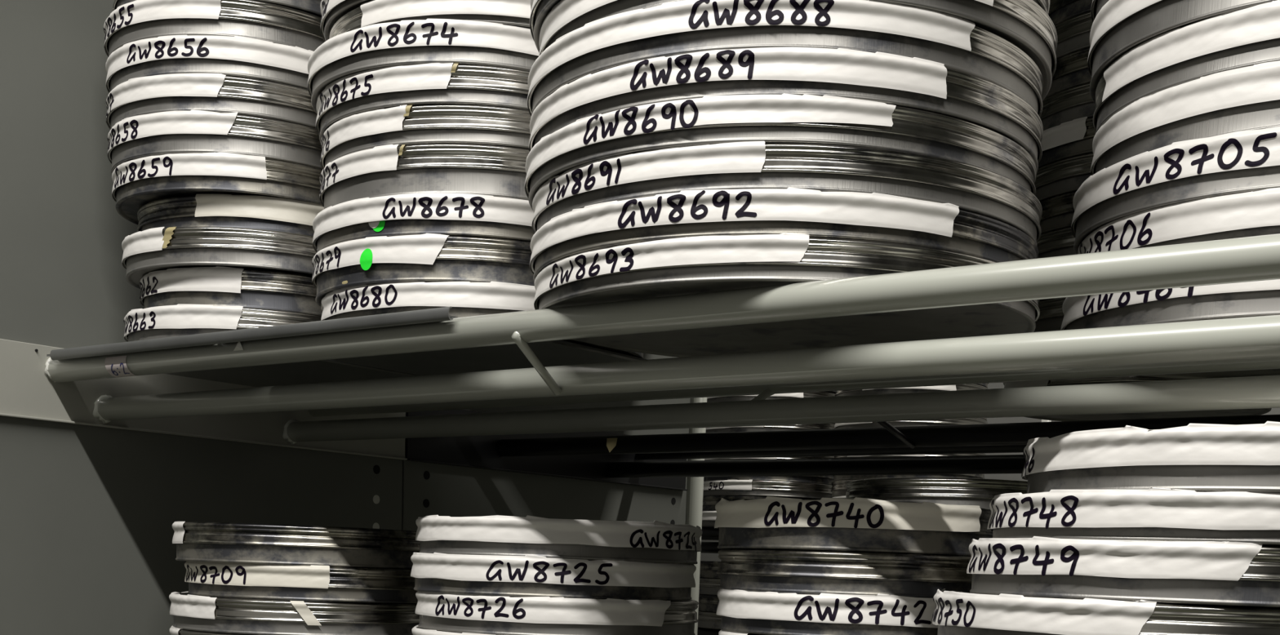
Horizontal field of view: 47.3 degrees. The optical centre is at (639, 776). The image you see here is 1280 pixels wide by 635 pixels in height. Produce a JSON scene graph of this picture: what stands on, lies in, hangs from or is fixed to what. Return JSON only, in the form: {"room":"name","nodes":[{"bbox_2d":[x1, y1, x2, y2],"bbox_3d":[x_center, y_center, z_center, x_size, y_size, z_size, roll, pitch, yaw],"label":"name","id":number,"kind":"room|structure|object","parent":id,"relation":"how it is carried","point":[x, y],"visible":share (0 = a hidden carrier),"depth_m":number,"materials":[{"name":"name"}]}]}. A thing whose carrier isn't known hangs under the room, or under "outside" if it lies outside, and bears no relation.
{"room":"film archive storage","nodes":[
{"label":"film archive storage","id":0,"kind":"room"},
{"bbox_2d":[700,526,720,553],"bbox_3d":[0.316,-0.429,2.682,1.400,0.046,0.244,8,10,37],"label":"shelf","id":1,"kind":"object","parent":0,"point":[708,533],"visible":0.02,"depth_m":2.72,"materials":[{"name":"black metal"}]},
{"bbox_2d":[702,511,716,526],"bbox_3d":[0.233,-0.474,2.717,0.261,0.028,0.260,2,8,-3],"label":"can","id":2,"kind":"object","parent":1,"relation":"on","point":[708,517],"visible":0.16,"depth_m":2.65,"materials":[{"name":"silver metal"}]},
{"bbox_2d":[702,495,817,511],"bbox_3d":[0.234,-0.500,2.714,0.260,0.027,0.260,10,11,44],"label":"can","id":3,"kind":"object","parent":2,"relation":"on","point":[709,503],"visible":0.16,"depth_m":2.62,"materials":[{"name":"silver metal"}]},
{"bbox_2d":[702,479,831,499],"bbox_3d":[0.239,-0.527,2.707,0.261,0.028,0.260,-2,9,-24],"label":"can","id":4,"kind":"object","parent":3,"relation":"on","point":[749,487],"visible":0.73,"depth_m":2.59,"materials":[{"name":"silver metal"}]},
{"bbox_2d":[703,475,834,484],"bbox_3d":[0.237,-0.554,2.705,0.261,0.028,0.260,1,8,-9],"label":"can","id":5,"kind":"object","parent":4,"relation":"on","point":[828,480],"visible":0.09,"depth_m":2.60,"materials":[{"name":"silver metal"}]},
{"bbox_2d":[704,456,834,460],"bbox_3d":[0.238,-0.581,2.701,0.261,0.028,0.260,1,8,-9],"label":"can","id":6,"kind":"object","parent":5,"relation":"on","point":[809,457],"visible":0.08,"depth_m":2.59,"materials":[{"name":"silver metal"}]},
{"bbox_3d":[0.238,-0.608,2.698,0.261,0.028,0.261,8,10,37],"label":"can","id":7,"kind":"object","parent":6,"relation":"on","visible":0},
{"bbox_2d":[706,423,835,432],"bbox_3d":[0.241,-0.634,2.693,0.261,0.028,0.260,-1,9,-18],"label":"can","id":8,"kind":"object","parent":7,"relation":"on","point":[815,426],"visible":0.12,"depth_m":2.58,"materials":[{"name":"silver metal"}]},
{"bbox_3d":[0.243,-0.661,2.688,0.261,0.028,0.261,8,10,37],"label":"can","id":9,"kind":"object","parent":8,"relation":"on","visible":0},
{"bbox_2d":[706,391,835,402],"bbox_3d":[0.241,-0.688,2.687,0.261,0.028,0.260,-4,10,-36],"label":"can","id":10,"kind":"object","parent":9,"relation":"on","point":[810,394],"visible":0.1,"depth_m":2.58,"materials":[{"name":"silver metal"}]},
{"bbox_3d":[0.463,-0.441,2.545,0.260,0.027,0.260,8,10,37],"label":"can","id":11,"kind":"object","parent":1,"relation":"on","visible":0},
{"bbox_2d":[831,495,845,498],"bbox_3d":[0.463,-0.468,2.541,0.267,0.028,0.267,8,10,37],"label":"can","id":12,"kind":"object","parent":11,"relation":"on","point":[841,496],"visible":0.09,"depth_m":2.49,"materials":[{"name":"silver metal"}]},
{"bbox_2d":[831,479,858,497],"bbox_3d":[0.462,-0.494,2.539,0.260,0.027,0.260,-5,10,-39],"label":"can","id":13,"kind":"object","parent":12,"relation":"on","point":[838,487],"visible":0.13,"depth_m":2.50,"materials":[{"name":"silver metal"}]},
{"bbox_2d":[833,474,985,481],"bbox_3d":[0.465,-0.521,2.534,0.260,0.027,0.260,-2,9,-24],"label":"can","id":14,"kind":"object","parent":13,"relation":"on","point":[958,476],"visible":0.14,"depth_m":2.43,"materials":[{"name":"silver metal"}]},
{"bbox_2d":[834,453,986,457],"bbox_3d":[0.466,-0.548,2.530,0.260,0.028,0.260,1,8,-9],"label":"can","id":15,"kind":"object","parent":14,"relation":"on","point":[977,454],"visible":0.12,"depth_m":2.42,"materials":[{"name":"silver metal"}]},
{"bbox_3d":[0.464,-0.575,2.528,0.260,0.027,0.260,8,10,37],"label":"can","id":16,"kind":"object","parent":15,"relation":"on","visible":0},
{"bbox_2d":[834,417,987,428],"bbox_3d":[0.467,-0.602,2.523,0.260,0.028,0.260,7,10,33],"label":"can","id":17,"kind":"object","parent":16,"relation":"on","point":[957,421],"visible":0.2,"depth_m":2.41,"materials":[{"name":"silver metal"}]},
{"bbox_3d":[0.468,-0.628,2.519,0.260,0.027,0.260,8,10,37],"label":"can","id":18,"kind":"object","parent":17,"relation":"on","visible":0},
{"bbox_2d":[835,383,987,395],"bbox_3d":[0.466,-0.656,2.517,0.260,0.028,0.260,-4,10,-36],"label":"can","id":19,"kind":"object","parent":18,"relation":"on","point":[957,387],"visible":0.17,"depth_m":2.41,"materials":[{"name":"white metal"}]},
{"bbox_2d":[975,383,987,388],"bbox_3d":[0.468,-0.682,2.513,0.260,0.027,0.260,6,9,26],"label":"can","id":20,"kind":"object","parent":19,"relation":"on","point":[982,384],"visible":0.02,"depth_m":2.45,"materials":[{"name":"silver metal"}]},
{"bbox_2d":[700,382,1279,561],"bbox_3d":[1.659,-0.492,2.278,6.400,3.250,0.100,8,10,37],"label":"wall","id":21,"kind":"structure","parent":0,"point":[704,557],"depth_m":2.91,"materials":[{"name":"paint"}]},
{"bbox_3d":[0.309,-0.246,2.708,1.400,0.046,0.244,8,10,37],"label":"shelf","id":22,"kind":"object","parent":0,"visible":0},
{"bbox_2d":[697,610,721,629],"bbox_3d":[0.229,-0.292,2.742,0.260,0.030,0.260,-1,9,-18],"label":"can","id":23,"kind":"object","parent":22,"relation":"on","point":[707,620],"visible":0.08,"depth_m":2.67,"materials":[{"name":"silver metal"}]},
{"bbox_2d":[698,594,719,612],"bbox_3d":[0.230,-0.323,2.738,0.260,0.030,0.260,2,8,0],"label":"can","id":24,"kind":"object","parent":23,"relation":"on","point":[707,602],"visible":0.13,"depth_m":2.66,"materials":[{"name":"silver metal"}]},
{"bbox_2d":[698,577,720,595],"bbox_3d":[0.231,-0.353,2.733,0.260,0.030,0.260,1,8,-9],"label":"can","id":25,"kind":"object","parent":24,"relation":"on","point":[709,586],"visible":0.1,"depth_m":2.66,"materials":[{"name":"silver metal"}]},
{"bbox_2d":[699,560,720,577],"bbox_3d":[0.231,-0.383,2.730,0.260,0.030,0.260,2,8,-3],"label":"can","id":26,"kind":"object","parent":25,"relation":"on","point":[708,569],"visible":0.2,"depth_m":2.65,"materials":[{"name":"silver metal"}]},
{"bbox_3d":[0.355,1.326,0.893,6.400,0.050,4.200,8,10,37],"label":"floor","id":27,"kind":"structure","parent":0,"visible":0},
{"bbox_2d":[0,0,402,634],"bbox_3d":[-0.426,-0.036,1.381,0.022,2.450,0.520,8,10,37],"label":"panel","id":28,"kind":"object","parent":27,"relation":"on","point":[88,514],"visible":0.44,"depth_m":1.24,"materials":[{"name":"grey paint"}]},
{"bbox_2d":[0,233,1279,460],"bbox_3d":[0.358,-0.232,0.771,1.906,0.061,0.494,8,10,37],"label":"shelf","id":29,"kind":"object","parent":28,"relation":"attached to","point":[129,391],"visible":0.99,"depth_m":0.94,"materials":[{"name":"grey metal"}]},
{"bbox_2d":[233,342,243,351],"bbox_3d":[-0.291,-0.312,1.057,0.012,0.007,0.002,8,10,37],"label":"paper scrap","id":30,"kind":"object","parent":29,"relation":"attached to","point":[238,347],"visible":1,"depth_m":1.06,"materials":[{"name":"white paper"}]},
{"bbox_2d":[46,306,647,386],"bbox_3d":[-0.213,-0.333,1.181,0.466,0.008,0.304,8,10,37],"label":"metal tray","id":31,"kind":"object","parent":29,"relation":"on","point":[553,353],"visible":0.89,"depth_m":1.13,"materials":[{"name":"grey metal"}]},
{"bbox_2d":[123,304,321,342],"bbox_3d":[-0.322,-0.364,1.238,0.216,0.034,0.217,5,9,21],"label":"can","id":32,"kind":"object","parent":31,"relation":"on","point":[179,320],"visible":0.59,"depth_m":1.14,"materials":[{"name":"silver metal"}]},
{"bbox_2d":[139,266,322,315],"bbox_3d":[-0.317,-0.395,1.235,0.206,0.031,0.206,8,10,37],"label":"can","id":33,"kind":"object","parent":32,"relation":"on","point":[221,286],"visible":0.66,"depth_m":1.14,"materials":[{"name":"silver metal"}]},
{"bbox_2d":[121,226,316,289],"bbox_3d":[-0.321,-0.424,1.230,0.216,0.030,0.216,5,8,17],"label":"can","id":34,"kind":"object","parent":33,"relation":"on","point":[161,248],"visible":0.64,"depth_m":1.13,"materials":[{"name":"silver metal"}]},
{"bbox_2d":[137,193,324,236],"bbox_3d":[-0.316,-0.451,1.227,0.201,0.027,0.200,6,9,26],"label":"can","id":35,"kind":"object","parent":34,"relation":"on","point":[202,210],"visible":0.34,"depth_m":1.14,"materials":[{"name":"silver metal"}]},
{"bbox_2d":[111,151,322,225],"bbox_3d":[-0.326,-0.477,1.220,0.217,0.028,0.216,-2,9,-27],"label":"can","id":36,"kind":"object","parent":35,"relation":"on","point":[138,182],"visible":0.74,"depth_m":1.12,"materials":[{"name":"silver metal"}]},
{"bbox_2d":[106,109,322,173],"bbox_3d":[-0.328,-0.505,1.215,0.223,0.031,0.223,8,10,37],"label":"can","id":37,"kind":"object","parent":36,"relation":"on","point":[131,138],"visible":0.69,"depth_m":1.12,"materials":[{"name":"silver metal"}]},
{"bbox_2d":[106,73,317,129],"bbox_3d":[-0.327,-0.533,1.211,0.216,0.028,0.217,4,8,14],"label":"can","id":38,"kind":"object","parent":37,"relation":"on","point":[212,92],"visible":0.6,"depth_m":1.11,"materials":[{"name":"silver metal"}]},
{"bbox_2d":[105,35,314,93],"bbox_3d":[-0.326,-0.560,1.207,0.217,0.028,0.217,-5,10,-39],"label":"can","id":39,"kind":"object","parent":38,"relation":"on","point":[236,55],"visible":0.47,"depth_m":1.11,"materials":[{"name":"silver metal"}]},
{"bbox_2d":[103,0,324,57],"bbox_3d":[-0.326,-0.588,1.203,0.216,0.030,0.217,6,9,26],"label":"can","id":40,"kind":"object","parent":39,"relation":"on","point":[138,20],"visible":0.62,"depth_m":1.11,"materials":[{"name":"silver metal"}]},
{"bbox_2d":[112,0,321,17],"bbox_3d":[-0.319,-0.616,1.201,0.216,0.028,0.216,0,8,-15],"label":"can","id":41,"kind":"object","parent":40,"relation":"on","point":[313,6],"visible":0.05,"depth_m":1.12,"materials":[{"name":"silver metal"}]},
{"bbox_2d":[320,281,643,358],"bbox_3d":[-0.118,-0.340,1.121,0.249,0.034,0.249,0,8,-12],"label":"can","id":42,"kind":"object","parent":31,"relation":"on","point":[466,299],"visible":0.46,"depth_m":1.00,"materials":[{"name":"silver metal"}]},
{"bbox_2d":[311,233,534,307],"bbox_3d":[-0.123,-0.371,1.116,0.248,0.031,0.249,6,9,23],"label":"can","id":43,"kind":"object","parent":42,"relation":"on","point":[426,257],"visible":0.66,"depth_m":1.00,"materials":[{"name":"silver metal"}]},
{"bbox_2d":[312,192,534,252],"bbox_3d":[-0.121,-0.399,1.112,0.249,0.028,0.249,-5,11,-42],"label":"can","id":44,"kind":"object","parent":43,"relation":"on","point":[465,215],"visible":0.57,"depth_m":1.00,"materials":[{"name":"silver metal"}]},
{"bbox_2d":[319,143,528,208],"bbox_3d":[-0.116,-0.428,1.108,0.254,0.035,0.255,8,10,37],"label":"can","id":45,"kind":"object","parent":44,"relation":"on","point":[387,170],"visible":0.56,"depth_m":0.99,"materials":[{"name":"silver metal"}]},
{"bbox_2d":[320,104,531,169],"bbox_3d":[-0.114,-0.457,1.104,0.254,0.026,0.255,8,10,37],"label":"can","id":46,"kind":"object","parent":45,"relation":"on","point":[410,125],"visible":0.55,"depth_m":0.99,"materials":[{"name":"silver metal"}]},
{"bbox_2d":[315,62,529,142],"bbox_3d":[-0.117,-0.482,1.101,0.249,0.027,0.248,2,8,-3],"label":"can","id":47,"kind":"object","parent":46,"relation":"on","point":[424,83],"visible":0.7,"depth_m":0.98,"materials":[{"name":"silver metal"}]},
{"bbox_2d":[307,18,538,114],"bbox_3d":[-0.121,-0.508,1.096,0.249,0.028,0.249,9,11,41],"label":"can","id":48,"kind":"object","parent":47,"relation":"on","point":[460,42],"visible":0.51,"depth_m":0.98,"materials":[{"name":"silver metal"}]},
{"bbox_2d":[328,0,531,39],"bbox_3d":[-0.106,-0.532,1.094,0.248,0.022,0.249,-3,9,-30],"label":"can","id":49,"kind":"object","parent":48,"relation":"on","point":[506,12],"visible":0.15,"depth_m":0.98,"materials":[{"name":"silver metal"}]},
{"bbox_2d":[320,0,371,41],"bbox_3d":[-0.111,-0.552,1.091,0.248,0.022,0.249,5,9,21],"label":"can","id":50,"kind":"object","parent":49,"relation":"on","point":[331,11],"visible":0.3,"depth_m":1.03,"materials":[{"name":"silver metal"}]},
{"bbox_2d":[533,232,1039,357],"bbox_3d":[0.092,-0.299,0.936,0.319,0.025,0.318,-1,9,-19],"label":"can","id":51,"kind":"object","parent":29,"relation":"on","point":[669,267],"visible":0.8,"depth_m":0.83,"materials":[{"name":"silver metal"}]},
{"bbox_2d":[529,186,1038,281],"bbox_3d":[0.090,-0.323,0.933,0.318,0.025,0.319,10,11,43],"label":"can","id":52,"kind":"object","parent":51,"relation":"on","point":[874,216],"visible":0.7,"depth_m":0.79,"materials":[{"name":"silver metal"}]},
{"bbox_2d":[531,141,1042,244],"bbox_3d":[0.091,-0.346,0.930,0.319,0.026,0.318,3,8,3],"label":"can","id":53,"kind":"object","parent":52,"relation":"on","point":[748,165],"visible":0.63,"depth_m":0.79,"materials":[{"name":"silver metal"}]},
{"bbox_2d":[524,93,1036,210],"bbox_3d":[0.087,-0.369,0.926,0.319,0.024,0.318,-4,10,-36],"label":"can","id":54,"kind":"object","parent":53,"relation":"on","point":[784,118],"visible":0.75,"depth_m":0.79,"materials":[{"name":"silver metal"}]},
{"bbox_2d":[528,47,1043,172],"bbox_3d":[0.090,-0.393,0.923,0.318,0.025,0.319,9,11,40],"label":"can","id":55,"kind":"object","parent":54,"relation":"on","point":[917,83],"visible":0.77,"depth_m":0.78,"materials":[{"name":"silver metal"}]},
{"bbox_2d":[527,0,1043,116],"bbox_3d":[0.089,-0.417,0.920,0.318,0.027,0.319,10,11,43],"label":"can","id":56,"kind":"object","parent":55,"relation":"on","point":[666,29],"visible":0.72,"depth_m":0.78,"materials":[{"name":"silver metal"}]},
{"bbox_2d":[538,0,1057,100],"bbox_3d":[0.096,-0.442,0.916,0.324,0.026,0.325,8,10,37],"label":"can","id":57,"kind":"object","parent":56,"relation":"on","point":[1024,24],"visible":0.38,"depth_m":0.82,"materials":[{"name":"silver metal"}]},
{"bbox_2d":[529,0,1050,53],"bbox_3d":[0.091,-0.465,0.913,0.318,0.023,0.319,7,9,31],"label":"can","id":58,"kind":"object","parent":57,"relation":"on","point":[540,9],"visible":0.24,"depth_m":0.88,"materials":[{"name":"silver metal"}]},
{"bbox_2d":[1060,279,1279,379],"bbox_3d":[0.426,-0.295,0.954,0.291,0.036,0.291,2,8,-2],"label":"can","id":59,"kind":"object","parent":29,"relation":"on","point":[1258,298],"visible":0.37,"depth_m":0.87,"materials":[{"name":"silver metal"}]},
{"bbox_2d":[1077,187,1279,254],"bbox_3d":[0.434,-0.329,0.946,0.291,0.036,0.291,-5,11,-40],"label":"can","id":60,"kind":"object","parent":59,"relation":"on","point":[1257,212],"visible":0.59,"depth_m":0.85,"materials":[{"name":"silver metal"}]},
{"bbox_2d":[1071,126,1279,254],"bbox_3d":[0.430,-0.363,0.943,0.291,0.034,0.291,0,8,-12],"label":"can","id":61,"kind":"object","parent":60,"relation":"on","point":[1242,161],"visible":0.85,"depth_m":0.86,"materials":[{"name":"silver metal"}]},
{"bbox_2d":[1090,60,1279,175],"bbox_3d":[0.440,-0.396,0.935,0.291,0.037,0.291,3,8,3],"label":"can","id":62,"kind":"object","parent":61,"relation":"on","point":[1245,98],"visible":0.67,"depth_m":0.85,"materials":[{"name":"silver metal"}]},
{"bbox_2d":[1093,0,1279,134],"bbox_3d":[0.440,-0.430,0.930,0.291,0.034,0.291,-4,10,-36],"label":"can","id":63,"kind":"object","parent":62,"relation":"on","point":[1250,36],"visible":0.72,"depth_m":0.85,"materials":[{"name":"silver metal"}]},
{"bbox_2d":[1087,0,1276,103],"bbox_3d":[0.436,-0.465,0.928,0.291,0.039,0.291,2,8,1],"label":"can","id":64,"kind":"object","parent":63,"relation":"on","point":[1119,26],"visible":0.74,"depth_m":0.88,"materials":[{"name":"silver metal"}]},
{"bbox_2d":[1090,0,1109,22],"bbox_3d":[0.437,-0.499,0.923,0.291,0.033,0.291,3,8,3],"label":"can","id":65,"kind":"object","parent":64,"relation":"on","point":[1096,5],"visible":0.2,"depth_m":0.95,"materials":[{"name":"silver metal"}]},
{"bbox_3d":[0.341,0.048,0.800,1.902,0.046,0.295,8,10,37],"label":"shelf","id":66,"kind":"object","parent":28,"relation":"attached to","visible":0},
{"bbox_3d":[-0.285,-0.080,1.254,0.224,0.034,0.224,8,10,37],"label":"can","id":67,"kind":"object","parent":66,"relation":"on","visible":0},
{"bbox_2d":[169,625,255,634],"bbox_3d":[-0.284,-0.112,1.250,0.224,0.029,0.224,5,9,17],"label":"can","id":68,"kind":"object","parent":67,"relation":"on","point":[173,631],"visible":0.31,"depth_m":1.17,"materials":[{"name":"silver metal"}]},
{"bbox_2d":[168,591,419,634],"bbox_3d":[-0.283,-0.139,1.245,0.224,0.028,0.225,8,10,37],"label":"can","id":69,"kind":"object","parent":68,"relation":"on","point":[189,611],"visible":0.73,"depth_m":1.15,"materials":[{"name":"silver metal"}]},
{"bbox_2d":[184,560,417,603],"bbox_3d":[-0.270,-0.167,1.244,0.225,0.028,0.224,-1,9,-21],"label":"can","id":70,"kind":"object","parent":69,"relation":"on","point":[224,580],"visible":0.86,"depth_m":1.14,"materials":[{"name":"silver metal"}]},
{"bbox_2d":[172,521,419,568],"bbox_3d":[-0.278,-0.196,1.238,0.224,0.032,0.224,6,9,23],"label":"can","id":71,"kind":"object","parent":70,"relation":"on","point":[210,542],"visible":0.89,"depth_m":1.14,"materials":[{"name":"silver metal"}]},
{"bbox_3d":[-0.068,-0.049,1.125,0.214,0.023,0.214,8,10,37],"label":"can","id":72,"kind":"object","parent":66,"relation":"on","visible":0},
{"bbox_3d":[-0.067,-0.072,1.121,0.214,0.023,0.214,8,10,37],"label":"can","id":73,"kind":"object","parent":72,"relation":"on","visible":0},
{"bbox_2d":[411,625,493,634],"bbox_3d":[-0.066,-0.098,1.117,0.220,0.029,0.220,8,10,37],"label":"can","id":74,"kind":"object","parent":73,"relation":"on","point":[416,630],"visible":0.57,"depth_m":1.05,"materials":[{"name":"white paper"}]},
{"bbox_2d":[414,591,698,634],"bbox_3d":[-0.063,-0.125,1.113,0.214,0.029,0.215,7,9,29],"label":"can","id":75,"kind":"object","parent":74,"relation":"on","point":[439,611],"visible":0.91,"depth_m":1.02,"materials":[{"name":"silver metal"}]},
{"bbox_2d":[410,552,696,600],"bbox_3d":[-0.065,-0.153,1.109,0.215,0.029,0.215,-5,10,-39],"label":"can","id":76,"kind":"object","parent":75,"relation":"on","point":[527,575],"visible":1,"depth_m":1.02,"materials":[{"name":"silver metal"}]},
{"bbox_2d":[415,515,702,564],"bbox_3d":[-0.061,-0.179,1.106,0.215,0.029,0.215,10,11,44],"label":"can","id":77,"kind":"object","parent":76,"relation":"on","point":[657,541],"visible":1,"depth_m":1.01,"materials":[{"name":"silver metal"}]},
{"bbox_3d":[0.139,-0.021,0.964,0.180,0.029,0.180,8,10,37],"label":"can","id":78,"kind":"object","parent":66,"relation":"on","visible":0},
{"bbox_3d":[0.140,-0.051,0.960,0.180,0.029,0.180,8,10,37],"label":"can","id":79,"kind":"object","parent":78,"relation":"on","visible":0},
{"bbox_2d":[718,629,763,634],"bbox_3d":[0.141,-0.080,0.956,0.185,0.029,0.185,8,10,37],"label":"can","id":80,"kind":"object","parent":79,"relation":"on","point":[722,632],"visible":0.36,"depth_m":0.92,"materials":[{"name":"white paper"}]},
{"bbox_2d":[715,588,937,634],"bbox_3d":[0.141,-0.107,0.952,0.181,0.028,0.181,-4,10,-36],"label":"can","id":81,"kind":"object","parent":80,"relation":"on","point":[755,612],"visible":0.72,"depth_m":0.87,"materials":[{"name":"silver metal"}]},
{"bbox_2d":[716,548,972,598],"bbox_3d":[0.140,-0.132,0.949,0.180,0.026,0.180,5,9,17],"label":"can","id":82,"kind":"object","parent":81,"relation":"on","point":[779,571],"visible":0.86,"depth_m":0.87,"materials":[{"name":"silver metal"}]},
{"bbox_2d":[714,496,992,556],"bbox_3d":[0.139,-0.160,0.945,0.180,0.032,0.181,7,10,33],"label":"can","id":83,"kind":"object","parent":82,"relation":"on","point":[858,524],"visible":0.97,"depth_m":0.87,"materials":[{"name":"silver metal"}]},
{"bbox_3d":[0.279,0.005,0.819,0.236,0.029,0.236,8,10,37],"label":"can","id":84,"kind":"object","parent":66,"relation":"on","visible":0},
{"bbox_3d":[0.280,-0.025,0.815,0.236,0.029,0.236,8,10,37],"label":"can","id":85,"kind":"object","parent":84,"relation":"on","visible":0},
{"bbox_3d":[0.281,-0.054,0.810,0.236,0.029,0.236,8,10,37],"label":"can","id":86,"kind":"object","parent":85,"relation":"on","visible":0},
{"bbox_2d":[931,588,1279,634],"bbox_3d":[0.282,-0.084,0.806,0.237,0.030,0.236,-5,11,-42],"label":"can","id":87,"kind":"object","parent":86,"relation":"on","point":[955,612],"visible":0.96,"depth_m":0.71,"materials":[{"name":"silver metal"}]},
{"bbox_2d":[966,536,1279,607],"bbox_3d":[0.299,-0.111,0.796,0.237,0.031,0.236,1,8,-6],"label":"can","id":88,"kind":"object","parent":87,"relation":"on","point":[1228,573],"visible":1,"depth_m":0.70,"materials":[{"name":"silver metal"}]},
{"bbox_2d":[986,487,1279,546],"bbox_3d":[0.309,-0.136,0.789,0.237,0.025,0.237,1,8,-9],"label":"can","id":89,"kind":"object","parent":88,"relation":"on","point":[1153,513],"visible":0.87,"depth_m":0.70,"materials":[{"name":"silver metal"}]},
{"bbox_2d":[1021,421,1279,493],"bbox_3d":[0.326,-0.161,0.779,0.237,0.032,0.237,1,8,-9],"label":"can","id":90,"kind":"object","parent":89,"relation":"on","point":[1197,457],"visible":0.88,"depth_m":0.69,"materials":[{"name":"silver metal"}]},
{"bbox_2d":[401,353,690,530],"bbox_3d":[-0.111,-0.083,1.790,0.022,2.450,0.512,8,10,37],"label":"panel","id":91,"kind":"object","parent":27,"relation":"on","point":[428,489],"visible":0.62,"depth_m":1.71,"materials":[{"name":"grey paint"}]},
{"bbox_2d":[405,409,1279,490],"bbox_3d":[0.662,-0.278,1.167,1.906,0.061,0.503,8,10,37],"label":"shelf","id":92,"kind":"object","parent":91,"relation":"attached to","point":[653,460],"visible":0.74,"depth_m":1.57,"materials":[{"name":"black metal"}]},
{"bbox_2d":[606,438,617,452],"bbox_3d":[-0.030,-0.350,1.542,0.014,0.015,0.002,8,10,37],"label":"scrap","id":93,"kind":"object","parent":92,"relation":"attached to","point":[611,442],"visible":1,"depth_m":1.54,"materials":[{"name":"beige paper"}]},
{"bbox_2d":[1003,375,1271,421],"bbox_3d":[0.443,-0.341,1.305,0.230,0.028,0.230,7,9,29],"label":"can","id":94,"kind":"object","parent":92,"relation":"on","point":[1137,378],"visible":0.14,"depth_m":1.31,"materials":[{"name":"metal"}]},
{"bbox_3d":[0.447,-0.368,1.298,0.230,0.028,0.230,8,10,37],"label":"can","id":95,"kind":"object","parent":94,"relation":"on","visible":0},
{"bbox_2d":[1033,297,1066,332],"bbox_3d":[0.445,-0.396,1.297,0.230,0.028,0.230,-2,9,-24],"label":"can","id":96,"kind":"object","parent":95,"relation":"on","point":[1051,317],"visible":0.05,"depth_m":1.24,"materials":[{"name":"silver metal"}]},
{"bbox_3d":[0.446,-0.424,1.293,0.230,0.028,0.230,8,10,37],"label":"can","id":97,"kind":"object","parent":96,"relation":"on","visible":0},
{"bbox_2d":[1036,226,1076,258],"bbox_3d":[0.449,-0.451,1.288,0.230,0.028,0.230,-2,9,-27],"label":"can","id":98,"kind":"object","parent":97,"relation":"on","point":[1059,242],"visible":0.04,"depth_m":1.23,"materials":[{"name":"silver metal"}]},
{"bbox_2d":[1040,191,1076,234],"bbox_3d":[0.451,-0.479,1.283,0.230,0.028,0.230,0,8,-15],"label":"can","id":99,"kind":"object","parent":98,"relation":"on","point":[1058,211],"visible":0.03,"depth_m":1.23,"materials":[{"name":"silver metal"}]},
{"bbox_2d":[1034,152,1093,201],"bbox_3d":[0.449,-0.507,1.281,0.230,0.028,0.230,-2,9,-24],"label":"can","id":100,"kind":"object","parent":99,"relation":"on","point":[1067,175],"visible":0.13,"depth_m":1.22,"materials":[{"name":"silver metal"}]},
{"bbox_2d":[1038,116,1095,168],"bbox_3d":[0.450,-0.535,1.277,0.230,0.029,0.230,7,10,32],"label":"can","id":101,"kind":"object","parent":100,"relation":"on","point":[1073,138],"visible":0.2,"depth_m":1.21,"materials":[{"name":"silver metal"}]},
{"bbox_2d":[1040,82,1096,130],"bbox_3d":[0.452,-0.562,1.272,0.230,0.028,0.230,-3,9,-30],"label":"can","id":102,"kind":"object","parent":101,"relation":"on","point":[1076,102],"visible":0.12,"depth_m":1.21,"materials":[{"name":"silver metal"}]},
{"bbox_2d":[1044,47,1091,98],"bbox_3d":[0.454,-0.590,1.268,0.230,0.028,0.230,9,11,41],"label":"can","id":103,"kind":"object","parent":102,"relation":"on","point":[1072,70],"visible":0.06,"depth_m":1.21,"materials":[{"name":"silver metal"}]},
{"bbox_2d":[1054,11,1093,59],"bbox_3d":[0.454,-0.618,1.264,0.236,0.028,0.236,8,10,37],"label":"can","id":104,"kind":"object","parent":103,"relation":"on","point":[1073,33],"visible":0.02,"depth_m":1.21,"materials":[{"name":"silver metal"}]},
{"bbox_2d":[1048,0,1092,26],"bbox_3d":[0.455,-0.645,1.261,0.230,0.028,0.230,2,8,0],"label":"can","id":105,"kind":"object","parent":104,"relation":"on","point":[1060,11],"visible":0.06,"depth_m":1.21,"materials":[{"name":"silver metal"}]},
{"bbox_3d":[0.644,0.002,1.193,1.902,0.045,0.354,8,10,37],"label":"shelf","id":106,"kind":"object","parent":91,"relation":"attached to","visible":0},
{"bbox_3d":[0.310,-0.089,1.474,0.220,0.031,0.220,8,10,37],"label":"can","id":107,"kind":"object","parent":106,"relation":"on","visible":0},
{"bbox_3d":[0.311,-0.119,1.470,0.220,0.031,0.220,8,10,37],"label":"can","id":108,"kind":"object","parent":107,"relation":"on","visible":0},
{"bbox_3d":[0.310,-0.150,1.467,0.220,0.031,0.220,8,10,37],"label":"can","id":109,"kind":"object","parent":108,"relation":"on","visible":0},
{"bbox_3d":[0.313,-0.181,1.461,0.220,0.031,0.220,8,10,37],"label":"can","id":110,"kind":"object","parent":109,"relation":"on","visible":0},
{"bbox_3d":[0.313,-0.212,1.457,0.220,0.031,0.220,8,10,37],"label":"can","id":111,"kind":"object","parent":110,"relation":"on","visible":0},
{"bbox_3d":[0.316,-0.242,1.452,0.220,0.031,0.220,8,10,37],"label":"can","id":112,"kind":"object","parent":111,"relation":"on","visible":0},
{"bbox_2d":[844,477,1027,509],"bbox_3d":[0.314,-0.274,1.450,0.220,0.031,0.220,-4,10,-36],"label":"can","id":113,"kind":"object","parent":112,"relation":"on","point":[980,492],"visible":0.39,"depth_m":1.35,"materials":[{"name":"silver metal"}]},
{"bbox_2d":[684,397,706,634],"bbox_3d":[0.060,-0.107,2.001,0.030,2.450,0.030,8,10,37],"label":"post","id":114,"kind":"object","parent":27,"relation":"on","point":[695,485],"visible":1,"depth_m":1.95,"materials":[{"name":"grey metal"}]},
{"bbox_2d":[1041,419,1051,422],"bbox_3d":[0.445,0.291,1.794,0.011,1.750,0.011,8,10,37],"label":"post","id":115,"kind":"object","parent":27,"relation":"on","point":[1042,420],"visible":0.02,"depth_m":1.69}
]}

